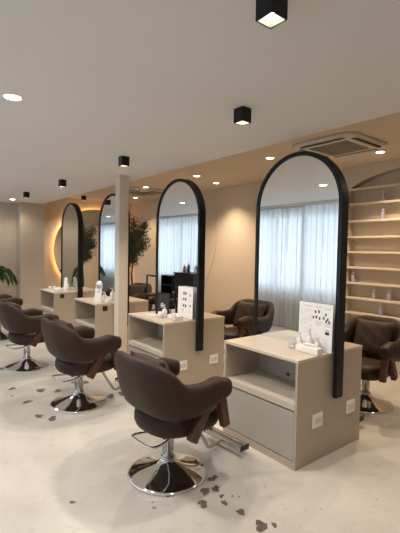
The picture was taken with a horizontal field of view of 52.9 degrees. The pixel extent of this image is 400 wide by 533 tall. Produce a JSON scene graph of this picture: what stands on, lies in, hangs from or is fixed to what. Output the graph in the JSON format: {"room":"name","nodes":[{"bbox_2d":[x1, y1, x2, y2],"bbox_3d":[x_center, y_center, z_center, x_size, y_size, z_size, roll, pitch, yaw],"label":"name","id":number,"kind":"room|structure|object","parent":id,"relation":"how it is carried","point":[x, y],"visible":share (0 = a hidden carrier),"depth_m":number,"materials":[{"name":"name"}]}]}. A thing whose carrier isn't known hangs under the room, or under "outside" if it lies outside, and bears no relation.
{"room":"salon","nodes":[
{"label":"salon","id":0,"kind":"room"},
{"bbox_2d":[16,202,43,309],"bbox_3d":[-3.587,-0.111,8.494,0.480,2.420,0.320,-1,3,-38],"label":"wall pier","id":1,"kind":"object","parent":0,"point":[29,216],"visible":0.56,"depth_m":8.35,"materials":[{"name":"beige paint"}]},
{"bbox_2d":[0,197,131,296],"bbox_3d":[-3.066,-0.244,9.196,3.850,2.650,0.150,-1,3,-38],"label":"wall","id":2,"kind":"structure","parent":0,"point":[53,211],"depth_m":8.84,"materials":[{"name":"beige paint"}]},
{"bbox_2d":[53,227,60,272],"bbox_3d":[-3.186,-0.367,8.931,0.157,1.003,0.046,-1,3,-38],"label":"round mirror","id":3,"kind":"object","parent":2,"relation":"attached to","point":[57,243],"depth_m":8.93,"materials":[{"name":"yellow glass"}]},
{"bbox_2d":[81,210,99,288],"bbox_3d":[-2.578,-0.401,9.408,0.439,1.844,0.046,-1,3,-38],"label":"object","id":4,"kind":"object","parent":2,"relation":"attached to","point":[90,243],"depth_m":9.40,"materials":[{"name":"beige paint"}]},
{"bbox_2d":[114,175,128,352],"bbox_3d":[-1.005,0.069,5.122,0.130,2.420,0.120,-1,3,-38],"label":"wall column","id":5,"kind":"structure","parent":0,"point":[122,182],"depth_m":5.07,"materials":[{"name":"beige paint"}]},
{"bbox_2d":[0,0,399,203],"bbox_3d":[-3.762,-1.387,5.880,3.880,0.330,18.600,-1,3,-38],"label":"ceiling","id":6,"kind":"structure","parent":0,"point":[157,84],"depth_m":2.18,"materials":[{"name":"white paint"}]},
{"bbox_2d":[2,93,22,101],"bbox_3d":[-1.150,-1.036,2.465,0.120,0.006,0.120,-1,3,-38],"label":"recessed light","id":7,"kind":"object","parent":6,"relation":"in","point":[11,97],"visible":1,"depth_m":2.47,"materials":[{"name":"white plastic"}]},
{"bbox_2d":[23,192,29,197],"bbox_3d":[-2.888,-1.192,6.680,0.080,0.092,0.080,-1,3,-38],"label":"ceiling light","id":8,"kind":"object","parent":6,"relation":"attached to","point":[25,194],"visible":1,"depth_m":6.66,"materials":[{"name":"black metal"}]},
{"bbox_2d":[58,179,65,186],"bbox_3d":[-1.857,-1.123,5.419,0.080,0.092,0.080,-1,3,-38],"label":"ceiling light","id":9,"kind":"object","parent":6,"relation":"attached to","point":[61,182],"visible":1,"depth_m":5.39,"materials":[{"name":"black metal"}]},
{"bbox_2d":[118,156,128,166],"bbox_3d":[-0.759,-1.047,4.007,0.080,0.092,0.080,-1,3,-38],"label":"ceiling light","id":10,"kind":"object","parent":6,"relation":"attached to","point":[123,161],"visible":1,"depth_m":3.98,"materials":[{"name":"black metal"}]},
{"bbox_2d":[234,106,250,125],"bbox_3d":[0.275,-0.972,2.596,0.080,0.092,0.080,-1,3,-38],"label":"ceiling light","id":11,"kind":"object","parent":6,"relation":"attached to","point":[242,114],"visible":1,"depth_m":2.57,"materials":[{"name":"black metal"}]},
{"bbox_2d":[255,0,287,28],"bbox_3d":[0.257,-0.927,1.438,0.080,0.092,0.080,-1,3,-38],"label":"ceiling light","id":12,"kind":"object","parent":6,"relation":"attached to","point":[269,13],"visible":1,"depth_m":1.43,"materials":[{"name":"black metal"}]},
{"bbox_2d":[0,325,399,532],"bbox_3d":[-2.800,1.242,6.779,6.450,0.121,18.600,-1,3,-38],"label":"floor","id":13,"kind":"structure","parent":0,"point":[60,472],"depth_m":2.67,"materials":[{"name":"concrete"}]},
{"bbox_2d":[0,266,17,324],"bbox_3d":[-3.913,0.508,7.691,0.710,1.234,0.653,2,2,15],"label":"potted palm","id":14,"kind":"object","parent":13,"relation":"on","point":[3,271],"visible":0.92,"depth_m":7.71,"materials":[{"name":"green plant"}]},
{"bbox_2d":[0,294,22,340],"bbox_3d":[-3.209,0.755,6.694,0.925,0.845,0.697,-1,3,-41],"label":"salon chair","id":15,"kind":"object","parent":13,"relation":"on","point":[3,297],"visible":0.3,"depth_m":6.51,"materials":[{"name":"brown leather"}]},
{"bbox_2d":[0,301,58,372],"bbox_3d":[-2.072,0.838,5.136,0.925,0.845,0.697,-1,3,-41],"label":"salon chair","id":16,"kind":"object","parent":13,"relation":"on","point":[24,328],"visible":0.73,"depth_m":4.83,"materials":[{"name":"brown leather"}]},
{"bbox_2d":[6,301,22,311],"bbox_3d":[-2.260,0.618,4.959,0.201,0.357,0.381,-1,3,-41],"label":"cushion","id":17,"kind":"object","parent":16,"relation":"on","point":[11,303],"visible":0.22,"depth_m":4.84,"materials":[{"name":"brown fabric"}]},
{"bbox_2d":[40,287,94,325],"bbox_3d":[-2.328,0.792,7.189,0.814,0.765,0.764,-1,3,-38],"label":"station","id":18,"kind":"object","parent":13,"relation":"on","point":[62,303],"visible":0.48,"depth_m":6.83,"materials":[{"name":"beige wood"}]},
{"bbox_2d":[40,305,53,313],"bbox_3d":[-2.493,0.742,7.063,0.395,0.048,0.710,-1,3,-38],"label":"shelf","id":19,"kind":"object","parent":18,"relation":"attached to","point":[49,309],"depth_m":7.02,"materials":[{"name":"beige wood"}]},
{"bbox_2d":[54,287,62,291],"bbox_3d":[-2.419,0.384,6.854,0.150,0.073,0.090,3,3,42],"label":"tissue box","id":20,"kind":"object","parent":18,"relation":"on","point":[58,289],"visible":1,"depth_m":6.81,"materials":[{"name":"white plastic"}]},
{"bbox_2d":[63,277,67,289],"bbox_3d":[-2.381,0.303,7.083,0.044,0.219,0.150,-1,3,-38],"label":"card stand","id":21,"kind":"object","parent":18,"relation":"on","point":[65,278],"visible":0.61,"depth_m":7.10,"materials":[{"name":"white plastic"}]},
{"bbox_2d":[65,281,69,290],"bbox_3d":[-2.288,0.339,6.928,0.070,0.162,0.072,1,2,-11],"label":"pump bottle","id":22,"kind":"object","parent":18,"relation":"on","point":[67,286],"visible":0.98,"depth_m":6.91,"materials":[{"name":"white plastic"}]},
{"bbox_2d":[40,287,94,293],"bbox_3d":[-2.324,0.420,7.179,0.814,0.022,0.754,-1,3,-38],"label":"countertop","id":23,"kind":"structure","parent":18,"relation":"on","point":[85,289],"depth_m":6.98,"materials":[{"name":"laminate"}]},
{"bbox_2d":[61,203,82,297],"bbox_3d":[-2.294,-0.193,7.172,0.082,1.865,0.855,-1,3,-38],"label":"arched mirror","id":24,"kind":"object","parent":18,"relation":"on","point":[72,219],"visible":0.93,"depth_m":7.04,"materials":[{"name":"black metal"}]},
{"bbox_2d":[62,205,77,290],"bbox_3d":[-2.291,-0.343,7.166,0.062,1.503,0.793,-1,3,-38],"label":"mirror glass","id":25,"kind":"object","parent":24,"relation":"attached to","point":[70,214],"depth_m":7.12,"materials":[{"name":"white"}]},
{"bbox_2d":[41,317,121,413],"bbox_3d":[-1.068,0.902,3.981,0.925,0.845,0.697,-1,3,-41],"label":"salon chair","id":26,"kind":"object","parent":13,"relation":"on","point":[77,353],"visible":0.97,"depth_m":3.69,"materials":[{"name":"brown leather"}]},
{"bbox_2d":[52,318,74,330],"bbox_3d":[-1.256,0.682,3.804,0.201,0.357,0.381,-1,3,-41],"label":"cushion","id":27,"kind":"object","parent":26,"relation":"on","point":[70,325],"visible":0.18,"depth_m":3.71,"materials":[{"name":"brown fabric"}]},
{"bbox_2d":[74,296,148,353],"bbox_3d":[-1.302,0.862,5.886,0.814,0.765,0.764,-1,3,-38],"label":"station","id":28,"kind":"object","parent":13,"relation":"on","point":[99,316],"visible":0.44,"depth_m":5.66,"materials":[{"name":"beige wood"}]},
{"bbox_2d":[75,317,94,328],"bbox_3d":[-1.468,0.812,5.760,0.395,0.048,0.710,-1,3,-38],"label":"shelf","id":29,"kind":"object","parent":28,"relation":"attached to","point":[85,321],"depth_m":5.81,"materials":[{"name":"beige wood"}]},
{"bbox_2d":[94,281,102,301],"bbox_3d":[-1.408,0.344,5.542,0.115,0.293,0.073,2,3,27],"label":"pump bottle","id":30,"kind":"object","parent":28,"relation":"on","point":[98,290],"visible":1,"depth_m":5.55,"materials":[{"name":"white plastic"}]},
{"bbox_2d":[104,297,110,302],"bbox_3d":[-1.273,0.460,5.543,0.070,0.068,0.104,-1,3,-38],"label":"tissue box","id":31,"kind":"object","parent":28,"relation":"on","point":[107,300],"visible":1,"depth_m":5.51,"materials":[{"name":"white plastic"}]},
{"bbox_2d":[74,296,148,305],"bbox_3d":[-1.299,0.491,5.875,0.814,0.022,0.754,-1,3,-38],"label":"countertop","id":32,"kind":"structure","parent":28,"relation":"on","point":[90,300],"depth_m":5.71,"materials":[{"name":"laminate"}]},
{"bbox_2d":[110,288,113,300],"bbox_3d":[-1.244,0.394,5.715,0.070,0.186,0.072,1,2,-11],"label":"pump bottle","id":33,"kind":"object","parent":28,"relation":"on","point":[112,290],"visible":0.82,"depth_m":5.69,"materials":[{"name":"white plastic"}]},
{"bbox_2d":[98,193,129,325],"bbox_3d":[-1.268,-0.122,5.869,0.082,1.865,0.855,-1,3,-38],"label":"arched mirror","id":34,"kind":"object","parent":28,"relation":"on","point":[106,245],"visible":0.63,"depth_m":5.93,"materials":[{"name":"black metal"}]},
{"bbox_2d":[100,196,114,297],"bbox_3d":[-1.266,-0.272,5.863,0.062,1.503,0.793,-1,3,-38],"label":"mirror glass","id":35,"kind":"object","parent":34,"relation":"attached to","point":[107,212],"depth_m":5.93,"materials":[{"name":"white"}]},
{"bbox_2d":[130,214,150,283],"bbox_3d":[-1.431,0.003,8.622,0.778,2.262,0.728,2,2,13],"label":"tree","id":36,"kind":"object","parent":13,"relation":"on","point":[137,242],"visible":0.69,"depth_m":8.53,"materials":[{"name":"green plant"}]},
{"bbox_2d":[129,283,151,299],"bbox_3d":[-1.376,0.754,7.570,0.697,0.845,0.925,3,3,36],"label":"salon chair","id":37,"kind":"object","parent":13,"relation":"on","point":[137,295],"visible":0.05,"depth_m":7.61,"materials":[{"name":"brown leather"}]},
{"bbox_2d":[129,284,145,296],"bbox_3d":[-1.223,0.526,7.768,0.380,0.357,0.202,3,3,36],"label":"cushion","id":38,"kind":"object","parent":37,"relation":"on","point":[135,288],"visible":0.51,"depth_m":7.72,"materials":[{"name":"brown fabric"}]},
{"bbox_2d":[141,274,154,299],"bbox_3d":[-0.755,0.684,6.231,0.320,1.114,0.308,-1,3,-38],"label":"stand","id":39,"kind":"object","parent":13,"relation":"on","point":[147,294],"visible":0.23,"depth_m":6.26,"materials":[{"name":"black metal"}]},
{"bbox_2d":[141,293,154,295],"bbox_3d":[-0.750,0.431,6.221,0.220,0.020,0.280,-1,3,-38],"label":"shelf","id":40,"kind":"object","parent":39,"relation":"attached to","point":[147,294],"depth_m":6.15,"materials":[{"name":"metal"}]},
{"bbox_2d":[148,296,154,310],"bbox_3d":[-0.650,0.793,6.930,0.925,0.845,0.697,0,3,-34],"label":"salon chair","id":41,"kind":"object","parent":13,"relation":"on","point":[151,299],"visible":0.06,"depth_m":7.06,"materials":[{"name":"brown leather"}]},
{"bbox_2d":[128,311,224,384],"bbox_3d":[-0.277,0.932,4.583,0.814,0.765,0.764,-1,3,-38],"label":"station","id":42,"kind":"object","parent":13,"relation":"on","point":[155,337],"visible":0.7,"depth_m":4.37,"materials":[{"name":"beige wood"}]},
{"bbox_2d":[129,336,162,356],"bbox_3d":[-0.442,0.883,4.456,0.395,0.048,0.710,-1,3,-38],"label":"shelf","id":43,"kind":"object","parent":42,"relation":"attached to","point":[150,345],"depth_m":4.47,"materials":[{"name":"beige wood"}]},
{"bbox_2d":[144,313,157,316],"bbox_3d":[-0.530,0.542,4.502,0.120,0.012,0.200,-1,3,-38],"label":"tray","id":44,"kind":"object","parent":42,"relation":"on","point":[147,314],"visible":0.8,"depth_m":4.49,"materials":[{"name":"white ceramic"}]},
{"bbox_2d":[158,311,162,318],"bbox_3d":[-0.427,0.522,4.322,0.052,0.070,0.052,-1,3,-38],"label":"tumbler","id":45,"kind":"object","parent":42,"relation":"on","point":[160,313],"visible":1,"depth_m":4.30,"materials":[{"name":"glass"}]},
{"bbox_2d":[155,292,170,313],"bbox_3d":[-0.415,0.424,4.634,0.170,0.244,0.090,2,2,24],"label":"photo frame","id":46,"kind":"object","parent":42,"relation":"on","point":[162,298],"visible":0.7,"depth_m":4.62,"materials":[{"name":"black metal"}]},
{"bbox_2d":[157,294,168,312],"bbox_3d":[-0.423,0.424,4.618,0.146,0.219,0.042,2,2,24],"label":"picture","id":47,"kind":"object","parent":46,"relation":"attached to","point":[162,299],"depth_m":4.62,"materials":[{"name":"grey paper"}]},
{"bbox_2d":[162,305,166,317],"bbox_3d":[-0.391,0.486,4.376,0.056,0.138,0.073,2,3,32],"label":"pump bottle","id":48,"kind":"object","parent":42,"relation":"on","point":[164,310],"visible":0.98,"depth_m":4.36,"materials":[{"name":"white plastic"}]},
{"bbox_2d":[167,313,182,320],"bbox_3d":[-0.265,0.528,4.278,0.075,0.068,0.200,-1,3,-38],"label":"tissue box","id":49,"kind":"object","parent":42,"relation":"on","point":[174,316],"visible":1,"depth_m":4.25,"materials":[{"name":"white plastic"}]},
{"bbox_2d":[128,311,224,324],"bbox_3d":[-0.273,0.561,4.572,0.814,0.022,0.754,-1,3,-38],"label":"countertop","id":50,"kind":"structure","parent":42,"relation":"on","point":[207,316],"depth_m":4.35,"materials":[{"name":"laminate"}]},
{"bbox_2d":[155,179,205,350],"bbox_3d":[-0.243,-0.052,4.565,0.082,1.865,0.855,-1,3,-38],"label":"arched mirror","id":51,"kind":"object","parent":42,"relation":"on","point":[181,210],"visible":0.92,"depth_m":4.46,"materials":[{"name":"black metal"}]},
{"bbox_2d":[157,182,197,319],"bbox_3d":[-0.240,-0.202,4.559,0.062,1.503,0.793,-1,3,-38],"label":"mirror glass","id":52,"kind":"object","parent":51,"relation":"attached to","point":[177,209],"depth_m":4.52,"materials":[{"name":"white"}]},
{"bbox_2d":[179,360,186,370],"bbox_3d":[-0.182,1.032,4.185,0.115,0.100,0.009,-1,3,-38],"label":"socket","id":53,"kind":"object","parent":42,"relation":"attached to","point":[183,363],"depth_m":4.19,"materials":[{"name":"grey plastic"}]},
{"bbox_2d":[178,286,193,318],"bbox_3d":[-0.167,0.391,4.354,0.030,0.340,0.270,-1,3,-38],"label":"menu stand","id":54,"kind":"object","parent":42,"relation":"on","point":[185,294],"visible":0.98,"depth_m":4.35,"materials":[{"name":"white paper"}]},
{"bbox_2d":[209,354,217,363],"bbox_3d":[0.152,1.023,4.447,0.115,0.100,0.009,-1,3,-38],"label":"socket","id":55,"kind":"object","parent":42,"relation":"attached to","point":[213,358],"depth_m":4.44,"materials":[{"name":"grey plastic"}]},
{"bbox_2d":[115,350,248,495],"bbox_3d":[-0.108,0.967,2.784,0.925,0.845,0.697,-1,3,-41],"label":"salon chair","id":56,"kind":"object","parent":13,"relation":"on","point":[168,409],"visible":0.98,"depth_m":2.50,"materials":[{"name":"brown leather"}]},
{"bbox_2d":[130,350,169,370],"bbox_3d":[-0.296,0.747,2.608,0.201,0.357,0.381,-1,3,-41],"label":"cushion","id":57,"kind":"object","parent":56,"relation":"on","point":[159,362],"visible":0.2,"depth_m":2.55,"materials":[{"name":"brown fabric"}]},
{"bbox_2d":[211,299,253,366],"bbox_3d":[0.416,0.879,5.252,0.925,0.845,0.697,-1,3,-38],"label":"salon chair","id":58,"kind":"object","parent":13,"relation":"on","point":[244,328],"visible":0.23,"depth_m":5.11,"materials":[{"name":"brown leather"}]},
{"bbox_2d":[233,300,253,326],"bbox_3d":[0.619,0.654,5.400,0.203,0.357,0.383,-1,3,-37],"label":"cushion","id":59,"kind":"object","parent":58,"relation":"on","point":[244,308],"visible":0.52,"depth_m":5.39,"materials":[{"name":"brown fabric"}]},
{"bbox_2d":[223,335,362,470],"bbox_3d":[0.749,1.003,3.279,0.814,0.765,0.764,-1,3,-38],"label":"station","id":60,"kind":"object","parent":13,"relation":"on","point":[281,403],"visible":0.87,"depth_m":3.02,"materials":[{"name":"beige laminate"}]},
{"bbox_2d":[227,370,294,410],"bbox_3d":[0.583,0.953,3.153,0.395,0.048,0.710,-1,3,-38],"label":"shelf","id":61,"kind":"object","parent":60,"relation":"attached to","point":[275,389],"depth_m":3.14,"materials":[{"name":"beige wood"}]},
{"bbox_2d":[224,335,362,363],"bbox_3d":[0.752,0.631,3.269,0.814,0.022,0.754,-1,3,-38],"label":"countertop","id":62,"kind":"structure","parent":60,"relation":"on","point":[284,350],"depth_m":3.10,"materials":[{"name":"laminate"}]},
{"bbox_2d":[297,332,302,343],"bbox_3d":[0.762,0.565,3.076,0.044,0.126,0.067,2,3,32],"label":"pump bottle","id":63,"kind":"object","parent":60,"relation":"on","point":[299,339],"visible":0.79,"depth_m":3.07,"materials":[{"name":"white plastic"}]},
{"bbox_2d":[253,151,348,398],"bbox_3d":[0.783,0.018,3.262,0.082,1.865,0.855,-1,3,-38],"label":"arched mirror","id":64,"kind":"object","parent":60,"relation":"on","point":[302,207],"visible":0.95,"depth_m":3.19,"materials":[{"name":"black metal"}]},
{"bbox_2d":[257,156,338,352],"bbox_3d":[0.785,-0.132,3.256,0.062,1.503,0.793,-1,3,-38],"label":"mirror glass","id":65,"kind":"object","parent":64,"relation":"attached to","point":[298,198],"depth_m":3.23,"materials":[{"name":"white"}]},
{"bbox_2d":[295,343,321,355],"bbox_3d":[0.799,0.597,2.953,0.062,0.073,0.200,-1,3,-38],"label":"tissue box","id":66,"kind":"object","parent":60,"relation":"on","point":[309,348],"visible":1,"depth_m":2.93,"materials":[{"name":"white plastic"}]},
{"bbox_2d":[306,329,312,343],"bbox_3d":[0.818,0.551,3.012,0.052,0.162,0.071,2,3,32],"label":"pump bottle","id":67,"kind":"object","parent":60,"relation":"on","point":[309,339],"visible":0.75,"depth_m":3.00,"materials":[{"name":"white plastic"}]},
{"bbox_2d":[298,301,333,352],"bbox_3d":[0.864,0.454,3.035,0.031,0.355,0.300,-1,3,-38],"label":"menu stand","id":68,"kind":"object","parent":60,"relation":"on","point":[317,317],"visible":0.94,"depth_m":3.02,"materials":[{"name":"white paper"}]},
{"bbox_2d":[301,305,330,341],"bbox_3d":[0.872,0.452,3.037,0.009,0.299,0.274,-1,3,-38],"label":"print","id":69,"kind":"object","parent":68,"relation":"attached to","point":[317,318],"depth_m":3.03,"materials":[{"name":"grey paper"}]},
{"bbox_2d":[313,310,329,335],"bbox_3d":[0.904,0.417,2.998,0.005,0.173,0.151,-1,3,-38],"label":"print","id":70,"kind":"object","parent":68,"relation":"attached to","point":[321,318],"depth_m":2.99,"materials":[{"name":"grey paper"}]},
{"bbox_2d":[314,337,320,347],"bbox_3d":[0.864,0.578,2.954,0.050,0.114,0.070,2,3,32],"label":"pump bottle","id":71,"kind":"object","parent":60,"relation":"on","point":[317,343],"visible":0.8,"depth_m":2.95,"materials":[{"name":"white plastic"}]},
{"bbox_2d":[312,412,322,428],"bbox_3d":[0.843,1.103,2.881,0.115,0.100,0.009,-1,3,-38],"label":"socket","id":72,"kind":"object","parent":60,"relation":"attached to","point":[317,417],"depth_m":2.88,"materials":[{"name":"grey plastic"}]},
{"bbox_2d":[346,398,354,413],"bbox_3d":[1.177,1.093,3.144,0.115,0.100,0.009,-1,3,-38],"label":"socket","id":73,"kind":"object","parent":60,"relation":"attached to","point":[350,402],"depth_m":3.14,"materials":[{"name":"grey plastic"}]},
{"bbox_2d":[344,315,399,421],"bbox_3d":[1.561,0.953,3.910,0.925,0.845,0.697,-1,3,-44],"label":"salon chair","id":74,"kind":"object","parent":13,"relation":"on","point":[373,368],"visible":0.57,"depth_m":3.83,"materials":[{"name":"brown leather"}]},
{"bbox_2d":[354,318,393,357],"bbox_3d":[1.748,0.727,4.079,0.201,0.357,0.381,-1,3,-44],"label":"cushion","id":75,"kind":"object","parent":74,"relation":"on","point":[372,335],"visible":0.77,"depth_m":4.02,"materials":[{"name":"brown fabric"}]},
{"bbox_2d":[70,112,399,203],"bbox_3d":[1.032,-1.386,5.162,2.770,0.100,11.550,-1,3,-38],"label":"ceiling","id":76,"kind":"structure","parent":0,"point":[252,166],"depth_m":5.24,"materials":[{"name":"beige paint"}]},
{"bbox_2d":[129,187,163,196],"bbox_3d":[-1.129,-1.452,7.885,0.774,0.062,0.774,-1,3,-38],"label":"air conditioner","id":77,"kind":"object","parent":76,"relation":"attached to","point":[133,191],"visible":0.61,"depth_m":7.73,"materials":[{"name":"grey plastic"}]},
{"bbox_2d":[129,190,155,194],"bbox_3d":[-1.129,-1.444,7.885,0.450,0.010,0.450,-1,3,-38],"label":"grille","id":78,"kind":"object","parent":77,"relation":"attached to","point":[139,192],"depth_m":7.83,"materials":[{"name":"brown plastic"}]},
{"bbox_2d":[292,131,387,159],"bbox_3d":[1.479,-1.262,4.279,0.774,0.062,0.774,-1,3,-38],"label":"air conditioner","id":79,"kind":"object","parent":76,"relation":"attached to","point":[342,145],"visible":0.93,"depth_m":4.15,"materials":[{"name":"beige plastic"}]},
{"bbox_2d":[309,140,369,155],"bbox_3d":[1.479,-1.254,4.280,0.450,0.010,0.450,-1,3,-38],"label":"grille","id":80,"kind":"object","parent":79,"relation":"attached to","point":[341,147],"depth_m":4.24,"materials":[{"name":"brown plastic"}]},
{"bbox_2d":[131,159,399,374],"bbox_3d":[1.785,-0.022,5.829,0.210,2.650,11.350,-1,3,-38],"label":"wall","id":81,"kind":"structure","parent":0,"point":[231,277],"depth_m":6.78,"materials":[{"name":"beige paint"}]},
{"bbox_2d":[205,190,217,284],"bbox_3d":[0.106,-0.130,7.792,0.017,2.655,0.700,-1,3,-38],"label":"trim","id":82,"kind":"structure","parent":81,"relation":"attached to","point":[214,190],"depth_m":7.53,"materials":[{"name":"beige"}]},
{"bbox_2d":[345,310,399,320],"bbox_3d":[2.713,0.663,4.590,0.131,0.028,2.256,-1,3,-38],"label":"wall shelf","id":83,"kind":"object","parent":81,"relation":"attached to","point":[349,311],"visible":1,"depth_m":5.22,"materials":[{"name":"beige wood"}]},
{"bbox_2d":[379,305,382,315],"bbox_3d":[2.297,0.556,5.097,0.052,0.130,0.052,-1,3,-38],"label":"bottle","id":84,"kind":"object","parent":83,"relation":"on","point":[380,308],"visible":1,"depth_m":5.08,"materials":[{"name":"purple"}]},
{"bbox_2d":[346,296,399,304],"bbox_3d":[2.716,0.463,4.582,0.131,0.028,2.256,-1,3,-38],"label":"wall shelf","id":85,"kind":"object","parent":81,"relation":"attached to","point":[347,297],"visible":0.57,"depth_m":5.12,"materials":[{"name":"beige wood"}]},
{"bbox_2d":[372,289,375,298],"bbox_3d":[2.239,0.352,5.168,0.052,0.130,0.052,-1,3,-38],"label":"bottle","id":86,"kind":"object","parent":85,"relation":"on","point":[373,292],"visible":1,"depth_m":5.15,"materials":[{"name":"purple"}]},
{"bbox_2d":[387,290,391,300],"bbox_3d":[2.362,0.361,5.011,0.052,0.130,0.052,-1,3,-38],"label":"bottle","id":87,"kind":"object","parent":85,"relation":"on","point":[389,295],"visible":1,"depth_m":4.99,"materials":[{"name":"purple"}]},
{"bbox_2d":[346,281,399,287],"bbox_3d":[2.720,0.264,4.574,0.131,0.028,2.256,-1,3,-38],"label":"wall shelf","id":88,"kind":"object","parent":81,"relation":"attached to","point":[347,282],"visible":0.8,"depth_m":5.14,"materials":[{"name":"beige wood"}]},
{"bbox_2d":[351,272,354,281],"bbox_3d":[2.057,0.140,5.396,0.052,0.130,0.052,-1,3,-38],"label":"bottle","id":89,"kind":"object","parent":88,"relation":"on","point":[352,275],"visible":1,"depth_m":5.38,"materials":[{"name":"purple"}]},
{"bbox_2d":[347,266,399,270],"bbox_3d":[2.724,0.059,4.566,0.131,0.028,2.256,-1,3,-38],"label":"wall shelf","id":90,"kind":"object","parent":81,"relation":"attached to","point":[349,267],"visible":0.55,"depth_m":5.14,"materials":[{"name":"beige wood"}]},
{"bbox_2d":[347,251,399,253],"bbox_3d":[2.728,-0.146,4.558,0.131,0.028,2.256,-1,3,-38],"label":"wall shelf","id":91,"kind":"object","parent":81,"relation":"attached to","point":[365,252],"visible":1,"depth_m":5.12,"materials":[{"name":"beige wood"}]},
{"bbox_2d":[348,218,399,222],"bbox_3d":[2.735,-0.556,4.542,0.131,0.028,2.256,-1,3,-38],"label":"wall shelf","id":92,"kind":"object","parent":81,"relation":"attached to","point":[387,219],"visible":1,"depth_m":5.11,"materials":[{"name":"beige wood"}]},
{"bbox_2d":[381,209,384,218],"bbox_3d":[2.307,-0.663,5.065,0.052,0.130,0.052,-1,3,-38],"label":"bottle","id":93,"kind":"object","parent":92,"relation":"on","point":[382,212],"visible":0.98,"depth_m":5.04,"materials":[{"name":"purple"}]},
{"bbox_2d":[348,235,399,238],"bbox_3d":[2.731,-0.346,4.550,0.131,0.028,2.256,-1,3,-38],"label":"wall shelf","id":94,"kind":"object","parent":81,"relation":"attached to","point":[386,236],"visible":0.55,"depth_m":5.09,"materials":[{"name":"beige wood"}]},
{"bbox_2d":[349,183,399,191],"bbox_3d":[2.743,-0.975,4.525,0.131,0.028,2.256,-1,3,-38],"label":"wall shelf","id":95,"kind":"object","parent":81,"relation":"attached to","point":[395,184],"visible":1,"depth_m":5.11,"materials":[{"name":"beige wood"}]},
{"bbox_2d":[349,199,399,205],"bbox_3d":[2.739,-0.781,4.533,0.131,0.028,2.256,-1,3,-38],"label":"wall shelf","id":96,"kind":"object","parent":81,"relation":"attached to","point":[396,200],"visible":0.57,"depth_m":5.09,"materials":[{"name":"beige wood"}]},
{"bbox_2d":[381,191,385,200],"bbox_3d":[2.311,-0.888,5.056,0.052,0.130,0.052,-1,3,-38],"label":"bottle","id":97,"kind":"object","parent":96,"relation":"on","point":[383,196],"visible":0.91,"depth_m":5.04,"materials":[{"name":"purple plastic"}]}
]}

